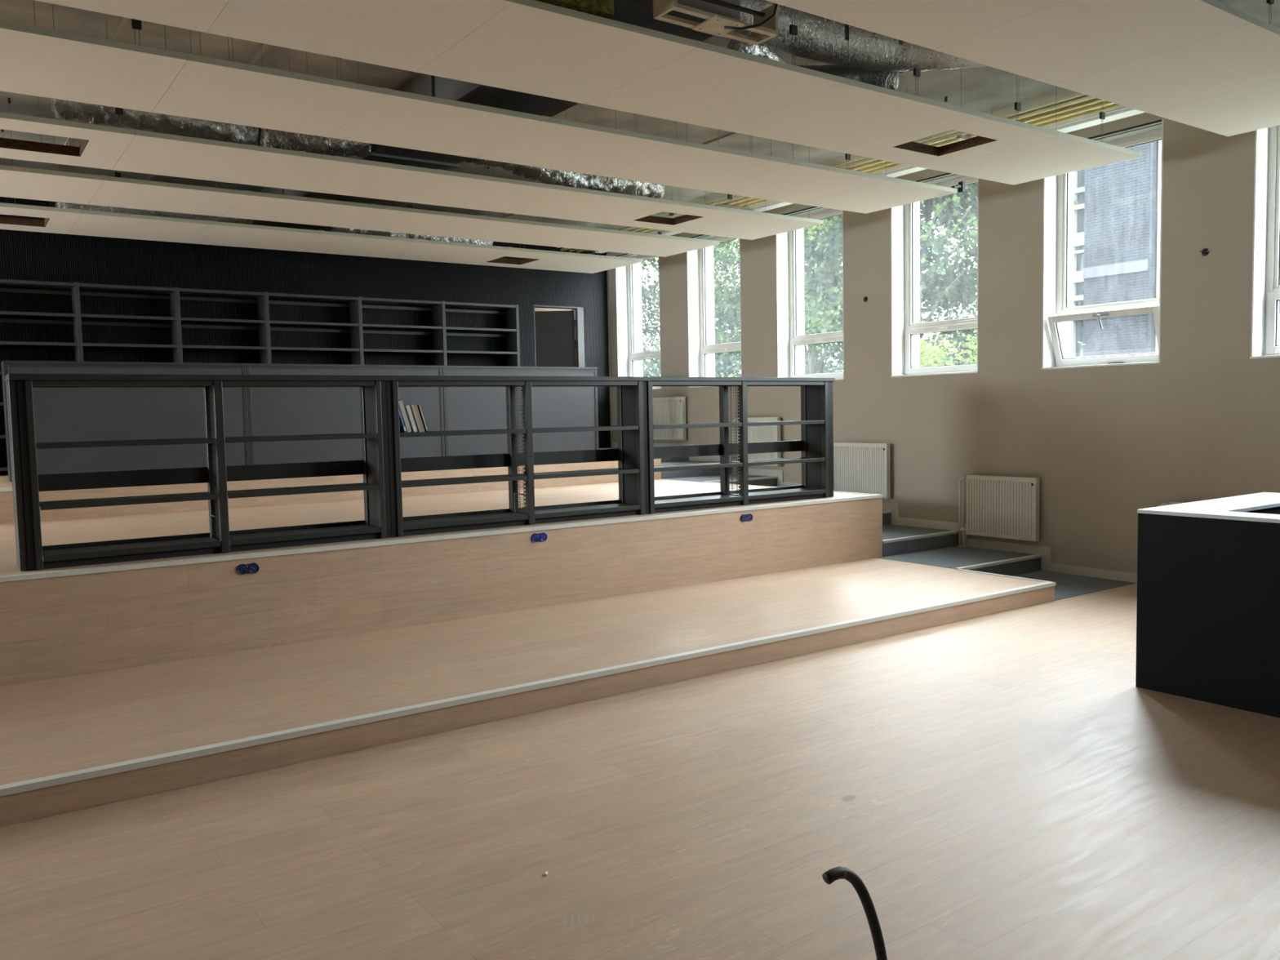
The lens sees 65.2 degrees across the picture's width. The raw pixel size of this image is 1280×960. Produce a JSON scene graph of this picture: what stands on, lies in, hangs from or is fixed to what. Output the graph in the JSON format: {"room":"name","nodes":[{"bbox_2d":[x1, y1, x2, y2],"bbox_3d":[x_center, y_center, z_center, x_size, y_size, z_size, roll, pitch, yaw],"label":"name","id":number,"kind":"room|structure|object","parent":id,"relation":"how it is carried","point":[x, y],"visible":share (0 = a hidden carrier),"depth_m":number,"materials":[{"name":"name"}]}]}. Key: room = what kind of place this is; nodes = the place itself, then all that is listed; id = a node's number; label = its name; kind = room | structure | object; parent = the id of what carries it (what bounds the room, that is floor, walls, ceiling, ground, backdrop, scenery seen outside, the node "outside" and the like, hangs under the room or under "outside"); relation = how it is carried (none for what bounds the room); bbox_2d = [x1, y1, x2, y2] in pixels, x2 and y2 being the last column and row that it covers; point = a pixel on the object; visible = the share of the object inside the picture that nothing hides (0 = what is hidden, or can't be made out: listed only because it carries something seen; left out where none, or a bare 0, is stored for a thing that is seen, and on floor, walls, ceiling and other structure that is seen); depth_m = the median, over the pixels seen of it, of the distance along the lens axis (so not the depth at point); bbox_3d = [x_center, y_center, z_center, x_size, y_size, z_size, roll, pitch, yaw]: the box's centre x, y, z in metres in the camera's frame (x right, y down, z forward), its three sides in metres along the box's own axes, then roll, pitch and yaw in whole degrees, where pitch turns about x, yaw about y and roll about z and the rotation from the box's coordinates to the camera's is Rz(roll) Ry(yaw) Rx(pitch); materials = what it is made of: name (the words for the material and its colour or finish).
{"room":"library","nodes":[
{"label":"library","id":0,"kind":"room"},
{"bbox_2d":[534,307,571,311],"bbox_3d":[-2.414,-1.995,16.085,2.691,3.190,3.100,-4,5,-35],"label":"wall","id":1,"kind":"structure","parent":0,"point":[535,308],"depth_m":17.00,"materials":[{"name":"beige paint"}]},
{"bbox_2d":[537,252,612,447],"bbox_3d":[-6.493,-1.020,11.473,14.656,4.350,0.180,-4,5,-35],"label":"wall","id":2,"kind":"structure","parent":0,"point":[606,252],"depth_m":15.54,"materials":[{"name":"beige paint"}]},
{"bbox_2d":[0,196,610,474],"bbox_3d":[-6.465,-1.643,11.341,14.620,3.090,0.011,-4,5,-35],"label":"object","id":3,"kind":"structure","parent":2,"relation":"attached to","point":[28,255],"depth_m":12.51,"materials":[{"name":"black wood"}]},
{"bbox_2d":[533,304,585,367],"bbox_3d":[-1.341,-1.544,15.291,0.885,2.154,0.527,-4,5,-35],"label":"door","id":4,"kind":"structure","parent":2,"relation":"in","point":[559,335],"depth_m":15.24,"materials":[{"name":"grey wood"}]},
{"bbox_2d":[0,583,1279,959],"bbox_3d":[-1.488,1.425,4.575,14.656,0.200,17.060,-4,5,-35],"label":"floor","id":5,"kind":"structure","parent":0,"point":[1017,793],"depth_m":3.83,"materials":[{"name":"brown wood"}]},
{"bbox_2d":[0,458,661,524],"bbox_3d":[-6.059,0.520,9.957,13.451,1.062,2.927,-4,5,-35],"label":"tier","id":6,"kind":"object","parent":5,"relation":"on","point":[6,509],"visible":0.02,"depth_m":9.89,"materials":[{"name":"brown wood"}]},
{"bbox_2d":[0,279,77,471],"bbox_3d":[-6.727,-1.117,10.963,1.003,2.100,0.345,-4,5,-35],"label":"bookcase","id":7,"kind":"object","parent":6,"relation":"on","point":[3,282],"visible":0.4,"depth_m":10.96,"materials":[{"name":"grey paint"}]},
{"bbox_2d":[71,281,177,361],"bbox_3d":[-5.898,-1.173,11.545,1.024,2.100,0.345,-4,5,-35],"label":"bookcase","id":8,"kind":"object","parent":6,"relation":"on","point":[76,294],"visible":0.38,"depth_m":11.40,"materials":[{"name":"grey paint"}]},
{"bbox_2d":[0,360,250,482],"bbox_3d":[-5.164,-0.617,10.184,2.185,1.144,0.350,-4,5,-35],"label":"cabinet","id":9,"kind":"object","parent":6,"relation":"on","point":[60,414],"visible":0.74,"depth_m":10.00,"materials":[{"name":"grey paint"}]},
{"bbox_2d":[169,287,266,362],"bbox_3d":[-5.068,-1.229,12.127,1.005,2.100,0.345,-4,5,-35],"label":"bookcase","id":10,"kind":"object","parent":6,"relation":"on","point":[175,304],"visible":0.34,"depth_m":11.95,"materials":[{"name":"grey paint"}]},
{"bbox_2d":[257,291,359,363],"bbox_3d":[-4.181,-1.288,12.749,1.164,2.100,0.345,-4,5,-35],"label":"bookcase","id":11,"kind":"object","parent":6,"relation":"on","point":[264,330],"visible":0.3,"depth_m":12.55,"materials":[{"name":"grey paint"}]},
{"bbox_2d":[245,363,444,465],"bbox_3d":[-3.354,-0.739,11.454,2.245,1.144,0.350,-4,5,-35],"label":"bookcase","id":12,"kind":"object","parent":6,"relation":"on","point":[272,411],"visible":0.64,"depth_m":11.13,"materials":[{"name":"grey paint"}]},
{"bbox_2d":[349,296,443,364],"bbox_3d":[-3.230,-1.353,13.416,1.159,2.100,0.345,-4,5,-35],"label":"bookcase","id":13,"kind":"object","parent":6,"relation":"on","point":[355,309],"visible":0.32,"depth_m":13.19,"materials":[{"name":"grey paint"}]},
{"bbox_2d":[431,300,519,366],"bbox_3d":[-2.278,-1.417,14.084,1.169,2.100,0.345,-4,5,-35],"label":"bookcase","id":14,"kind":"object","parent":6,"relation":"on","point":[511,312],"visible":0.34,"depth_m":14.02,"materials":[{"name":"grey paint"}]},
{"bbox_2d":[442,365,599,456],"bbox_3d":[-1.542,-0.861,12.725,2.188,1.144,0.350,-4,5,-35],"label":"bookcase","id":15,"kind":"object","parent":6,"relation":"on","point":[465,408],"visible":0.58,"depth_m":12.54,"materials":[{"name":"grey paint"}]},
{"bbox_2d":[0,479,883,686],"bbox_3d":[-4.176,0.813,7.319,13.471,0.758,3.588,-4,5,-35],"label":"tier","id":16,"kind":"object","parent":5,"relation":"on","point":[66,621],"visible":0.82,"depth_m":7.09,"materials":[{"name":"brown wood"}]},
{"bbox_2d":[16,379,391,570],"bbox_3d":[-2.743,-0.091,6.508,2.190,1.100,0.326,-4,5,-35],"label":"bookcase","id":17,"kind":"object","parent":16,"relation":"on","point":[374,464],"visible":1,"depth_m":6.43,"materials":[{"name":"grey paint"}]},
{"bbox_2d":[5,379,27,571],"bbox_3d":[-3.661,-0.030,5.877,0.035,1.100,0.306,-4,5,-35],"label":"cladding","id":18,"kind":"object","parent":17,"relation":"attached to","point":[11,384],"visible":1,"depth_m":5.76,"materials":[{"name":"grey paint"}]},
{"bbox_2d":[4,373,835,382],"bbox_3d":[-0.966,-0.777,7.724,6.645,0.035,0.352,-4,5,-35],"label":"board","id":19,"kind":"object","parent":17,"relation":"on","point":[9,376],"visible":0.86,"depth_m":6.95,"materials":[{"name":"grey paint"}]},
{"bbox_2d":[236,562,259,574],"bbox_3d":[-2.469,0.560,6.311,0.136,0.068,0.016,-4,5,-35],"label":"box","id":20,"kind":"object","parent":16,"relation":"attached to","point":[242,569],"visible":1,"depth_m":6.31,"materials":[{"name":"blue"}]},
{"bbox_2d":[386,380,646,537],"bbox_3d":[-0.943,-0.212,7.771,2.207,1.100,0.326,-4,5,-35],"label":"bookcase","id":21,"kind":"object","parent":16,"relation":"on","point":[630,453],"visible":0.98,"depth_m":7.76,"materials":[{"name":"grey paint"}]},
{"bbox_2d":[398,405,406,432],"bbox_3d":[-1.744,-0.440,7.208,0.072,0.202,0.152,-4,5,-35],"label":"book","id":22,"kind":"object","parent":21,"relation":"on","point":[402,425],"visible":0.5,"depth_m":7.16,"materials":[{"name":"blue paper"}]},
{"bbox_2d":[398,400,411,432],"bbox_3d":[-1.725,-0.458,7.221,0.094,0.234,0.151,-4,5,-35],"label":"book","id":23,"kind":"object","parent":21,"relation":"on","point":[400,402],"visible":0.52,"depth_m":7.16,"materials":[{"name":"beige paper"}]},
{"bbox_2d":[403,404,417,432],"bbox_3d":[-1.683,-0.443,7.251,0.080,0.199,0.152,-4,5,-35],"label":"book","id":24,"kind":"object","parent":21,"relation":"on","point":[407,409],"visible":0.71,"depth_m":7.19,"materials":[{"name":"beige paper"}]},
{"bbox_2d":[409,404,421,432],"bbox_3d":[-1.655,-0.446,7.270,0.067,0.202,0.151,-4,5,-35],"label":"book","id":25,"kind":"object","parent":21,"relation":"on","point":[411,407],"visible":0.5,"depth_m":7.22,"materials":[{"name":"beige paper"}]},
{"bbox_2d":[414,404,425,431],"bbox_3d":[-1.631,-0.447,7.287,0.069,0.199,0.151,-4,5,-35],"label":"book","id":26,"kind":"object","parent":21,"relation":"on","point":[415,406],"visible":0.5,"depth_m":7.22,"materials":[{"name":"beige paper"}]},
{"bbox_2d":[417,404,427,431],"bbox_3d":[-1.610,-0.448,7.301,0.065,0.200,0.152,-4,5,-35],"label":"book","id":27,"kind":"object","parent":21,"relation":"on","point":[418,406],"visible":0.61,"depth_m":7.25,"materials":[{"name":"grey paper"}]},
{"bbox_2d":[531,532,546,542],"bbox_3d":[-0.753,0.432,7.515,0.136,0.068,0.016,-4,5,-35],"label":"box","id":28,"kind":"object","parent":16,"relation":"attached to","point":[535,537],"visible":1,"depth_m":7.51,"materials":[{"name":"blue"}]},
{"bbox_2d":[644,381,833,513],"bbox_3d":[0.859,-0.334,9.035,2.193,1.100,0.326,-4,5,-35],"label":"bookcase","id":29,"kind":"object","parent":16,"relation":"on","point":[815,444],"visible":0.93,"depth_m":9.09,"materials":[{"name":"grey paint"}]},
{"bbox_2d":[740,513,752,521],"bbox_3d":[0.931,0.328,8.697,0.136,0.068,0.016,-4,5,-35],"label":"box","id":30,"kind":"object","parent":16,"relation":"attached to","point":[744,517],"visible":1,"depth_m":8.69,"materials":[{"name":"blue"}]},
{"bbox_2d":[0,558,1056,826],"bbox_3d":[-2.630,1.236,5.086,13.391,0.152,1.891,-4,5,-35],"label":"tier","id":31,"kind":"object","parent":5,"relation":"on","point":[68,744],"visible":1,"depth_m":5.69,"materials":[{"name":"brown wood"}]},
{"bbox_2d":[564,912,594,924],"bbox_3d":[-0.193,1.393,3.175,0.112,0.001,0.077,-4,5,-35],"label":"print","id":32,"kind":"object","parent":5,"relation":"on","point":[579,913],"visible":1,"depth_m":3.18,"materials":[{"name":"beige"}]},
{"bbox_2d":[822,866,887,959],"bbox_3d":[0.497,1.141,2.248,0.220,0.600,0.026,-4,5,-35],"label":"hose","id":33,"kind":"object","parent":5,"relation":"on","point":[837,873],"visible":1,"depth_m":2.23,"materials":[{"name":"black rubber"}]},
{"bbox_2d":[598,447,1136,600],"bbox_3d":[1.473,0.247,11.904,1.245,1.084,8.372,-4,5,-35],"label":"carpeted staircase","id":34,"kind":"structure","parent":5,"relation":"on","point":[913,544],"depth_m":9.78,"materials":[{"name":"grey carpet"}]},
{"bbox_2d":[1135,492,1279,717],"bbox_3d":[4.391,0.697,4.666,1.538,1.005,3.403,-4,5,-35],"label":"counter","id":35,"kind":"object","parent":5,"relation":"on","point":[1208,610],"visible":1,"depth_m":5.30,"materials":[{"name":"black laminate"}]},
{"bbox_2d":[0,0,1279,231],"bbox_3d":[-2.310,-3.059,5.532,15.506,0.350,20.560,-4,5,-35],"label":"ceiling","id":36,"kind":"structure","parent":0,"point":[984,89],"depth_m":8.05,"materials":[{"name":"concrete"}]},
{"bbox_2d":[52,17,129,170],"bbox_3d":[-3.503,-2.927,6.682,0.028,0.020,10.800,-4,5,-35],"label":"conduit","id":37,"kind":"object","parent":36,"relation":"attached to","point":[124,21],"visible":0.11,"depth_m":6.53,"materials":[{"name":"beige"}]},
{"bbox_2d":[146,44,270,180],"bbox_3d":[-2.800,-2.974,7.175,0.028,0.020,10.800,-4,5,-35],"label":"conduit","id":38,"kind":"object","parent":36,"relation":"attached to","point":[264,46],"visible":0.11,"depth_m":6.99,"materials":[{"name":"beige"}]},
{"bbox_2d":[0,161,643,273],"bbox_3d":[-5.922,-2.810,9.749,13.708,0.570,1.243,-4,5,-35],"label":"raft","id":39,"kind":"object","parent":36,"relation":"hanging from","point":[57,220],"visible":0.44,"depth_m":11.03,"materials":[{"name":"beige"}]},
{"bbox_2d":[0,97,719,257],"bbox_3d":[-4.975,-2.739,8.414,13.718,0.570,1.095,-4,5,-35],"label":"raft","id":40,"kind":"object","parent":36,"relation":"hanging from","point":[16,182],"visible":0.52,"depth_m":9.60,"materials":[{"name":"beige"}]},
{"bbox_2d":[0,97,823,239],"bbox_3d":[-4.035,-2.676,7.209,13.865,0.570,1.146,-4,5,-35],"label":"raft","id":41,"kind":"object","parent":36,"relation":"hanging from","point":[101,147],"visible":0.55,"depth_m":8.29,"materials":[{"name":"beige"}]},
{"bbox_2d":[0,0,957,213],"bbox_3d":[-3.036,-2.600,5.780,13.851,0.570,1.117,-4,5,-35],"label":"raft","id":42,"kind":"object","parent":36,"relation":"hanging from","point":[36,61],"visible":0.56,"depth_m":6.68,"materials":[{"name":"beige"}]},
{"bbox_2d":[951,181,964,193],"bbox_3d":[2.965,-2.735,9.331,0.150,0.100,0.050,-4,5,-35],"label":"sensor","id":43,"kind":"object","parent":42,"relation":"attached to","point":[961,186],"visible":1,"depth_m":9.34,"materials":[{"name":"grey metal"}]},
{"bbox_2d":[253,0,740,231],"bbox_3d":[-1.935,-2.868,8.464,0.800,0.380,7.600,-4,5,-35],"label":"air duct","id":44,"kind":"object","parent":36,"relation":"hanging from","point":[635,12],"visible":0.15,"depth_m":6.97,"materials":[{"name":"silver metal"}]},
{"bbox_2d":[54,201,253,224],"bbox_3d":[-5.081,-2.842,10.574,1.896,0.294,0.304,-4,5,-34],"label":"flexible duct","id":45,"kind":"object","parent":44,"relation":"attached to","point":[57,204],"visible":0.16,"depth_m":10.44,"materials":[{"name":"silver metal"}]},
{"bbox_2d":[50,97,371,156],"bbox_3d":[-3.154,-2.745,7.541,2.246,0.508,0.436,-4,5,-35],"label":"flexible duct","id":46,"kind":"object","parent":44,"relation":"attached to","point":[66,110],"visible":0.44,"depth_m":7.38,"materials":[{"name":"silver metal"}]},
{"bbox_2d":[326,226,493,245],"bbox_3d":[-2.749,-2.985,12.151,2.077,0.320,0.316,-4,5,-35],"label":"flexible duct","id":47,"kind":"object","parent":44,"relation":"attached to","point":[339,229],"visible":0.14,"depth_m":11.98,"materials":[{"name":"silver metal"}]},
{"bbox_2d":[464,157,664,199],"bbox_3d":[-0.677,-2.884,9.311,2.223,0.432,0.388,-5,5,-42],"label":"flexible duct","id":48,"kind":"object","parent":44,"relation":"attached to","point":[545,175],"visible":0.38,"depth_m":9.30,"materials":[{"name":"silver metal"}]},
{"bbox_2d":[35,0,1141,185],"bbox_3d":[-2.032,-2.535,4.517,14.036,0.570,1.168,-4,5,-35],"label":"raft","id":49,"kind":"object","parent":36,"relation":"hanging from","point":[530,46],"visible":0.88,"depth_m":5.83,"materials":[{"name":"beige"}]},
{"bbox_2d":[535,0,613,18],"bbox_3d":[-0.557,-2.468,5.091,0.800,0.140,0.330,-4,5,-35],"label":"roll","id":50,"kind":"object","parent":49,"relation":"on","point":[602,8],"visible":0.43,"depth_m":5.12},
{"bbox_2d":[727,39,786,62],"bbox_3d":[0.721,-2.548,6.034,0.171,0.168,0.498,2,5,43],"label":"duct elbow","id":51,"kind":"object","parent":49,"relation":"on","point":[762,50],"visible":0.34,"depth_m":5.90,"materials":[{"name":"silver metal"}]},
{"bbox_2d":[501,71,906,217],"bbox_3d":[0.609,-3.204,9.566,0.028,0.020,10.800,-4,5,-35],"label":"conduit","id":52,"kind":"object","parent":36,"relation":"attached to","point":[727,135],"visible":0.11,"depth_m":9.36,"materials":[{"name":"beige"}]},
{"bbox_2d":[724,3,777,30],"bbox_3d":[0.571,-2.611,5.108,0.291,0.602,0.023,-1,4,9],"label":"cable","id":53,"kind":"object","parent":36,"relation":"hanging from","point":[776,5],"visible":1,"depth_m":5.12,"materials":[{"name":"black rubber"}]},
{"bbox_2d":[556,94,1089,248],"bbox_3d":[2.173,-3.199,10.058,0.028,0.027,11.800,-4,5,-35],"label":"pipe","id":54,"kind":"object","parent":36,"relation":"attached to","point":[1082,96],"visible":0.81,"depth_m":9.11,"materials":[{"name":"metal"}]},
{"bbox_2d":[560,97,1102,251],"bbox_3d":[2.231,-3.173,10.100,0.040,0.038,11.800,-4,5,-35],"label":"pipe","id":55,"kind":"object","parent":36,"relation":"attached to","point":[1093,100],"visible":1,"depth_m":9.07,"materials":[{"name":"metal"}]},
{"bbox_2d":[844,23,848,40],"bbox_3d":[1.110,-2.656,5.381,0.024,0.570,0.010,-4,5,-35],"label":"strap","id":56,"kind":"object","parent":36,"relation":"hanging from","point":[846,26],"visible":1,"depth_m":5.39,"materials":[{"name":"metal"}]},
{"bbox_2d":[796,64,898,90],"bbox_3d":[1.302,-2.751,6.859,0.939,0.307,0.298,-2,4,-13],"label":"stub","id":57,"kind":"object","parent":36,"relation":"hanging from","point":[886,79],"visible":0.23,"depth_m":6.79,"materials":[{"name":"silver metal"}]},
{"bbox_2d":[577,102,1120,252],"bbox_3d":[2.460,-3.188,10.260,0.036,0.034,11.800,-4,5,-35],"label":"pipe","id":58,"kind":"object","parent":36,"relation":"hanging from","point":[1110,105],"visible":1,"depth_m":8.70,"materials":[{"name":"metal"}]},
{"bbox_2d":[588,106,1128,251],"bbox_3d":[2.631,-3.230,10.379,0.036,0.034,11.800,-4,5,-35],"label":"pipe","id":59,"kind":"object","parent":36,"relation":"hanging from","point":[1124,107],"visible":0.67,"depth_m":8.86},
{"bbox_2d":[731,0,986,71],"bbox_3d":[1.636,-2.838,6.352,2.714,0.335,0.688,-2,4,-14],"label":"duct","id":60,"kind":"object","parent":36,"relation":"hanging from","point":[818,38],"visible":0.34,"depth_m":6.30,"materials":[{"name":"silver metal"}]},
{"bbox_2d":[653,0,778,44],"bbox_3d":[0.420,-2.473,5.284,0.710,0.174,0.220,-4,5,-35],"label":"ventilation unit","id":61,"kind":"object","parent":60,"relation":"attached to","point":[714,24],"visible":0.99,"depth_m":5.29,"materials":[{"name":"grey metal"}]},
{"bbox_2d":[592,107,1145,253],"bbox_3d":[2.745,-3.262,10.457,0.160,0.109,11.800,-4,5,-35],"label":"cable trunking","id":62,"kind":"object","parent":36,"relation":"attached to","point":[1127,112],"visible":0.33,"depth_m":8.92,"materials":[{"name":"metal"}]},
{"bbox_2d":[765,0,1279,136],"bbox_3d":[-0.981,-2.454,3.014,14.022,0.570,1.160,-4,5,-35],"label":"raft","id":63,"kind":"object","parent":36,"relation":"hanging from","point":[1211,65],"visible":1,"depth_m":5.53,"materials":[{"name":"beige"}]},
{"bbox_3d":[5.097,-2.931,6.255,0.570,0.030,0.040,-4,5,-35],"label":"bracket","id":64,"kind":"object","parent":36,"relation":"attached to","visible":0},
{"bbox_2d":[568,100,1111,252],"bbox_3d":[2.345,-3.181,10.180,0.040,0.038,11.800,-4,5,-35],"label":"pipe","id":65,"kind":"object","parent":64,"relation":"on","point":[1098,104],"visible":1,"depth_m":8.63,"materials":[{"name":"metal"}]},
{"bbox_2d":[715,204,753,210],"bbox_3d":[1.125,-3.231,11.889,0.570,0.030,0.040,-4,5,-35],"label":"bracket","id":66,"kind":"object","parent":65,"relation":"attached to","point":[716,205],"visible":0.64,"depth_m":11.85,"materials":[{"name":"grey"}]},
{"bbox_2d":[956,134,973,140],"bbox_3d":[3.082,-3.083,9.113,0.570,0.030,0.040,-4,5,-35],"label":"bracket","id":67,"kind":"object","parent":65,"relation":"attached to","point":[961,137],"visible":0.36,"depth_m":8.96,"materials":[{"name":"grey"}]},
{"bbox_2d":[585,105,1124,251],"bbox_3d":[2.578,-3.226,10.341,0.036,0.034,11.800,-4,5,-35],"label":"pipe","id":68,"kind":"object","parent":64,"relation":"on","point":[1114,108],"visible":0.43,"depth_m":8.81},
{"bbox_2d":[633,172,1072,377],"bbox_3d":[4.765,-1.094,8.850,0.200,5.000,17.460,-4,5,-35],"label":"window frame","id":69,"kind":"structure","parent":0,"point":[800,248],"depth_m":12.70,"materials":[{"name":"paint"}]},
{"bbox_2d":[608,112,1279,573],"bbox_3d":[4.556,-1.230,8.695,0.244,4.700,17.460,-4,5,-35],"label":"wall","id":70,"kind":"structure","parent":0,"point":[1104,445],"depth_m":9.48,"materials":[{"name":"beige paint"}]},
{"bbox_2d":[615,253,661,389],"bbox_3d":[0.073,-2.378,14.992,0.284,2.061,1.128,-4,5,-35],"label":"window","id":71,"kind":"structure","parent":70,"relation":"in","point":[626,354],"depth_m":15.41,"materials":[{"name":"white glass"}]},
{"bbox_2d":[620,253,641,257],"bbox_3d":[0.034,-3.379,14.911,0.150,0.012,1.096,-4,5,-35],"label":"vent","id":72,"kind":"object","parent":71,"relation":"attached to","point":[628,255],"depth_m":15.13,"materials":[{"name":"grey"}]},
{"bbox_2d":[652,396,686,439],"bbox_3d":[0.373,-0.816,14.394,0.102,0.743,0.915,-4,5,-35],"label":"radiator","id":73,"kind":"object","parent":70,"relation":"attached to","point":[670,410],"visible":0.64,"depth_m":14.24,"materials":[{"name":"white metal"}]},
{"bbox_2d":[686,234,742,387],"bbox_3d":[1.095,-2.300,13.543,0.284,2.061,1.128,-4,5,-35],"label":"window","id":74,"kind":"structure","parent":70,"relation":"in","point":[698,348],"depth_m":13.96,"materials":[{"name":"white plastic"}]},
{"bbox_2d":[696,235,719,239],"bbox_3d":[1.056,-3.302,13.462,0.150,0.012,1.096,-4,5,-35],"label":"vent","id":75,"kind":"object","parent":74,"relation":"attached to","point":[700,237],"depth_m":13.63,"materials":[{"name":"grey"}]},
{"bbox_2d":[731,417,781,473],"bbox_3d":[1.484,-0.430,12.847,0.102,0.743,0.915,-4,5,-35],"label":"radiator","id":76,"kind":"object","parent":70,"relation":"attached to","point":[762,433],"visible":0.57,"depth_m":12.67,"materials":[{"name":"white metal"}]},
{"bbox_2d":[775,206,844,380],"bbox_3d":[2.130,-2.222,12.075,0.284,2.061,1.128,-4,5,-35],"label":"window","id":77,"kind":"structure","parent":70,"relation":"in","point":[788,339],"depth_m":12.49,"materials":[{"name":"white plastic"}]},
{"bbox_2d":[788,207,831,217],"bbox_3d":[2.091,-3.224,11.994,0.150,0.012,1.096,-4,5,-35],"label":"vent","id":78,"kind":"object","parent":77,"relation":"attached to","point":[811,211],"depth_m":12.05,"materials":[{"name":"grey"}]},
{"bbox_2d":[833,442,890,498],"bbox_3d":[2.498,-0.052,11.439,0.102,0.743,0.915,-4,5,-35],"label":"radiator","id":79,"kind":"object","parent":70,"relation":"attached to","point":[859,468],"visible":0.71,"depth_m":11.32,"materials":[{"name":"white metal"}]},
{"bbox_2d":[834,442,889,444],"bbox_3d":[2.511,-0.414,11.351,0.058,0.008,0.780,-4,5,-35],"label":"grille","id":80,"kind":"object","parent":79,"relation":"attached to","point":[834,442],"depth_m":11.43,"materials":[{"name":"white metal"}]},
{"bbox_2d":[611,442,1137,583],"bbox_3d":[4.481,0.350,8.727,0.016,1.146,17.060,-4,5,-35],"label":"baseboard","id":81,"kind":"structure","parent":70,"relation":"attached to","point":[1046,565],"depth_m":10.19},
{"bbox_2d":[890,173,978,377],"bbox_3d":[3.182,-2.143,10.584,0.284,2.061,1.128,-4,5,-35],"label":"window","id":82,"kind":"structure","parent":70,"relation":"in","point":[904,326],"depth_m":10.99,"materials":[{"name":"white"}]},
{"bbox_2d":[920,173,965,184],"bbox_3d":[3.143,-3.144,10.503,0.150,0.012,1.096,-4,5,-35],"label":"vent","id":83,"kind":"object","parent":82,"relation":"attached to","point":[944,179],"depth_m":10.44,"materials":[{"name":"grey"}]},
{"bbox_2d":[957,474,1039,546],"bbox_3d":[3.558,0.330,9.965,0.102,0.743,0.915,-4,5,-35],"label":"radiator","id":84,"kind":"object","parent":70,"relation":"attached to","point":[1006,507],"visible":1,"depth_m":9.88,"materials":[{"name":"white metal"}]},
{"bbox_2d":[966,474,1039,479],"bbox_3d":[3.571,-0.033,9.877,0.058,0.008,0.780,-4,5,-35],"label":"grille","id":85,"kind":"object","parent":84,"relation":"attached to","point":[968,477],"depth_m":9.92,"materials":[{"name":"white metal"}]},
{"bbox_2d":[1041,119,1163,369],"bbox_3d":[4.240,-2.062,9.082,0.284,2.061,1.128,-4,5,-35],"label":"window","id":86,"kind":"structure","parent":70,"relation":"in","point":[1055,310],"depth_m":9.46,"materials":[{"name":"white"}]},
{"bbox_2d":[1093,123,1161,142],"bbox_3d":[4.201,-3.064,9.002,0.150,0.012,1.096,-4,5,-35],"label":"vent","id":87,"kind":"object","parent":86,"relation":"attached to","point":[1131,134],"depth_m":8.83,"materials":[{"name":"grey"}]},
{"bbox_2d":[1157,502,1185,506],"bbox_3d":[4.735,0.570,8.309,0.102,0.743,0.915,-4,5,-35],"label":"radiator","id":88,"kind":"object","parent":70,"relation":"attached to","point":[1169,503],"visible":0.13,"depth_m":8.51,"materials":[{"name":"white metal"}]},
{"bbox_2d":[1249,124,1279,359],"bbox_3d":[5.305,-1.982,7.573,0.284,2.061,1.128,-4,5,-35],"label":"window","id":89,"kind":"structure","parent":70,"relation":"in","point":[1265,299],"depth_m":8.02,"materials":[{"name":"clear glass"}]},
{"label":"outside","id":90,"kind":"structure","parent":0,"visible":0},
{"bbox_3d":[24.031,-3.584,77.993,110.870,0.120,220.000,-4,5,-35],"label":"ground","id":91,"kind":"structure","parent":90,"visible":0},
{"bbox_2d":[641,265,659,351],"bbox_3d":[-2.264,-6.544,39.793,7.216,12.207,6.391,0,4,17],"label":"tree","id":92,"kind":"object","parent":91,"relation":"on","point":[652,333],"visible":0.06,"depth_m":39.93,"materials":[{"name":"green plant"}]},
{"bbox_2d":[640,239,740,368],"bbox_3d":[2.135,-7.092,39.970,10.516,12.899,10.308,-4,5,-35],"label":"tree","id":93,"kind":"object","parent":91,"relation":"on","point":[654,287],"visible":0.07,"depth_m":38.44,"materials":[{"name":"green plant"}]},
{"bbox_2d":[642,320,741,377],"bbox_3d":[4.142,-6.671,66.553,13.664,9.804,12.876,-2,4,-9],"label":"tree","id":94,"kind":"object","parent":91,"relation":"on","point":[726,368],"visible":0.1,"depth_m":62.96,"materials":[{"name":"green plant"}]},
{"bbox_2d":[713,213,934,373],"bbox_3d":[5.642,-6.745,35.067,8.565,12.764,9.915,-4,5,-35],"label":"tree","id":95,"kind":"object","parent":91,"relation":"on","point":[813,365],"visible":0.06,"depth_m":35.06,"materials":[{"name":"green plant"}]},
{"bbox_2d":[804,339,924,373],"bbox_3d":[13.366,-4.829,57.576,12.169,9.108,11.113,-1,4,1],"label":"tree","id":96,"kind":"object","parent":91,"relation":"on","point":[840,368],"visible":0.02,"depth_m":56.60,"materials":[{"name":"green plant"}]},
{"bbox_2d":[803,182,1078,366],"bbox_3d":[7.057,-5.459,26.133,7.626,11.334,7.989,-2,4,-15],"label":"tree","id":97,"kind":"object","parent":91,"relation":"on","point":[939,286],"visible":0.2,"depth_m":25.19,"materials":[{"name":"green plant"}]},
{"bbox_2d":[920,328,1085,367],"bbox_3d":[5.976,-1.023,19.729,2.728,4.016,5.454,-4,5,-35],"label":"hedge","id":98,"kind":"object","parent":91,"relation":"on","point":[927,350],"visible":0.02,"depth_m":19.07,"materials":[{"name":"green plant"}]},
{"bbox_2d":[1071,140,1279,357],"bbox_3d":[18.228,-4.867,25.822,8.050,9.700,11.600,-4,5,-35],"label":"brick building","id":99,"kind":"structure","parent":91,"relation":"on","point":[1116,219],"depth_m":26.63,"materials":[{"name":"brick"}]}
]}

